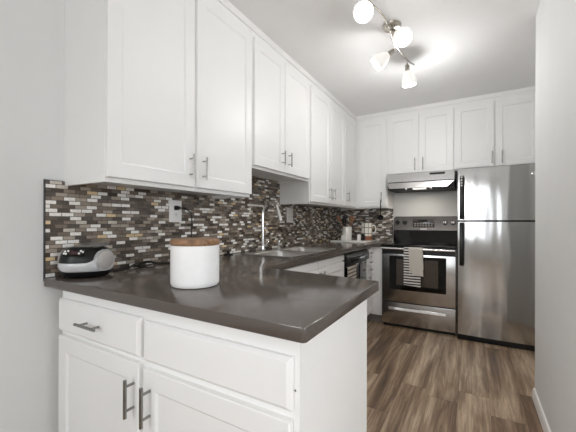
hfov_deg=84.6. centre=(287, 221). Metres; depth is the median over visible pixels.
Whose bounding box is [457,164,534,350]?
refrigerator
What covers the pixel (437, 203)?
wall
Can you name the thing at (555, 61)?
wall
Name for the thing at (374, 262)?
base cabinet
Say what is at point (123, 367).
base cabinet
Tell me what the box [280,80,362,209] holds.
upper cabinet
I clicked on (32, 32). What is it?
wall
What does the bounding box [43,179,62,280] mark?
trim
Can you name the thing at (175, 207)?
power cord
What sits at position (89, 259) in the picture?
boombox
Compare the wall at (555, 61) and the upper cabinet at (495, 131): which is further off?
the upper cabinet at (495, 131)
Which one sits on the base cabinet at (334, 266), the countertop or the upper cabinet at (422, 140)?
the countertop
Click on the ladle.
(380, 217)
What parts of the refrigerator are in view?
handle, handle, door, freezer door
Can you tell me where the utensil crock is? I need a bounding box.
[343,227,351,239]
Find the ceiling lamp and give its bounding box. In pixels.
[353,0,416,87]
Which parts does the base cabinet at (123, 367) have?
handle, door, drawer, handle, handle, door, false drawer, panel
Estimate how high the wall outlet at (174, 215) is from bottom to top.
0.139 m
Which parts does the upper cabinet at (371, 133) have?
door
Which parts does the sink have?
bowl, bowl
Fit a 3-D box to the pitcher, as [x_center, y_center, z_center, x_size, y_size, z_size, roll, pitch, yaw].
[1.036,0.129,4.109,0.174,0.216,0.136,0,0,-31]
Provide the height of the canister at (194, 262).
0.184 m
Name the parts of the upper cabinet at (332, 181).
door, door, door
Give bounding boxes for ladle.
[378,200,383,219]
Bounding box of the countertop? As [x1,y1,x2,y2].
[44,240,392,342]
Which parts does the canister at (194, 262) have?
lid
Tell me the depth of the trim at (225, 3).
3.22 m
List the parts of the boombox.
disc lid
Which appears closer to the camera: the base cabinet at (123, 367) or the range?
the base cabinet at (123, 367)
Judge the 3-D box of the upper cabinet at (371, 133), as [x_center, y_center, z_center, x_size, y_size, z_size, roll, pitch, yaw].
[1.122,-0.745,4.136,0.408,1.154,0.384,0,0,30]
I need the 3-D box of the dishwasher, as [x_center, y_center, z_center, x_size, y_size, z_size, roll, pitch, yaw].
[0.457,0.733,3.332,0.610,0.872,0.696,0,0,30]
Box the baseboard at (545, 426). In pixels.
[532,388,550,431]
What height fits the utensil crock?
0.168 m
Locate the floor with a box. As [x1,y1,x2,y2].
[367,320,542,431]
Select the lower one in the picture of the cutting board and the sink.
the sink
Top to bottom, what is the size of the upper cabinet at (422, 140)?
0.755 m
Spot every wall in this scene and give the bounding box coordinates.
[0,0,340,431]
[341,172,457,240]
[535,0,575,431]
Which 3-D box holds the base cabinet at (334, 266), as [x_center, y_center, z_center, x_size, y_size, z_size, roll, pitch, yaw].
[-0.086,0.730,2.413,0.639,0.876,1.425,0,0,30]
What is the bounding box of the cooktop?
[382,241,456,248]
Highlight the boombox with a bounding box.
[58,241,114,278]
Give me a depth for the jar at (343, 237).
3.97 m
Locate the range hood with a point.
(443, 180)
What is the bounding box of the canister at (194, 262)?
[170,237,219,288]
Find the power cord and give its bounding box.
[111,206,191,271]
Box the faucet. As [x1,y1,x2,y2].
[260,201,282,250]
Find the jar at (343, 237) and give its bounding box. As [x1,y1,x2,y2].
[341,235,347,239]
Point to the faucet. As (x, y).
(279, 216)
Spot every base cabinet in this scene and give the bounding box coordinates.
[58,290,366,431]
[283,255,343,276]
[366,247,382,322]
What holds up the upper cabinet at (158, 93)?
attached to the wall at (32, 32)
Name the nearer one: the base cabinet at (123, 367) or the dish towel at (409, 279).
the base cabinet at (123, 367)
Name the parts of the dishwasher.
door panel, control panel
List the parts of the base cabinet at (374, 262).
drawer, drawer, door, drawer, filler panel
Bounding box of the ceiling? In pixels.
[228,0,539,115]
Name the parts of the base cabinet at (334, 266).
false drawer, door, door, false drawer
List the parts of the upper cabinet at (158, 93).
door, handle, handle, door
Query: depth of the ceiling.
2.45 m
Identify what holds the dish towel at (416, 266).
hanging from the range
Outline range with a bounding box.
[381,216,457,335]
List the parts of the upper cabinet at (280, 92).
door, handle, door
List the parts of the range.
oven pane, drawer handle, oven handle, storage drawer, oven door, control panel, panel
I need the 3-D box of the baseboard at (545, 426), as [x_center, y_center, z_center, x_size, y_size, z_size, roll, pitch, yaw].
[1.282,1.135,1.509,0.014,0.072,1.365,0,0,30]
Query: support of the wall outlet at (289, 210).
attached to the wall at (32, 32)
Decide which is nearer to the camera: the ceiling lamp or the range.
the ceiling lamp
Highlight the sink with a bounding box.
[242,247,335,257]
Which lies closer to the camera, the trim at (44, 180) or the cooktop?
the trim at (44, 180)
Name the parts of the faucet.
spout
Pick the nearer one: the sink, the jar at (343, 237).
the sink
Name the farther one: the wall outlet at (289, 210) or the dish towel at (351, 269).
the wall outlet at (289, 210)
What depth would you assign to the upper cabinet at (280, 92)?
2.48 m
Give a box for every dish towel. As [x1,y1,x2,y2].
[347,264,355,277]
[404,247,420,286]
[409,247,423,276]
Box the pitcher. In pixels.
[361,223,375,239]
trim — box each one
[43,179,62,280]
[217,0,534,119]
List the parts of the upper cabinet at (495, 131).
door, door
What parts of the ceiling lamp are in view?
bulb, lamp shade, lamp shade, rod, bulb, lamp shade, lamp shade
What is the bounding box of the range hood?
[387,170,456,192]
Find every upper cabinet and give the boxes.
[64,0,251,198]
[250,29,309,183]
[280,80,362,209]
[355,115,392,208]
[388,104,453,173]
[454,91,534,173]
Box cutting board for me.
[330,239,375,242]
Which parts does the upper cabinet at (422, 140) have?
door, door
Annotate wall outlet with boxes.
[169,200,181,221]
[287,207,292,221]
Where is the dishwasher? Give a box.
[343,249,368,279]
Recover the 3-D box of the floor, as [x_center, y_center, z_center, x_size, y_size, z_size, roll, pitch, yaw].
[0.429,1.219,-0.242,4.520,0.100,8.880,0,0,30]

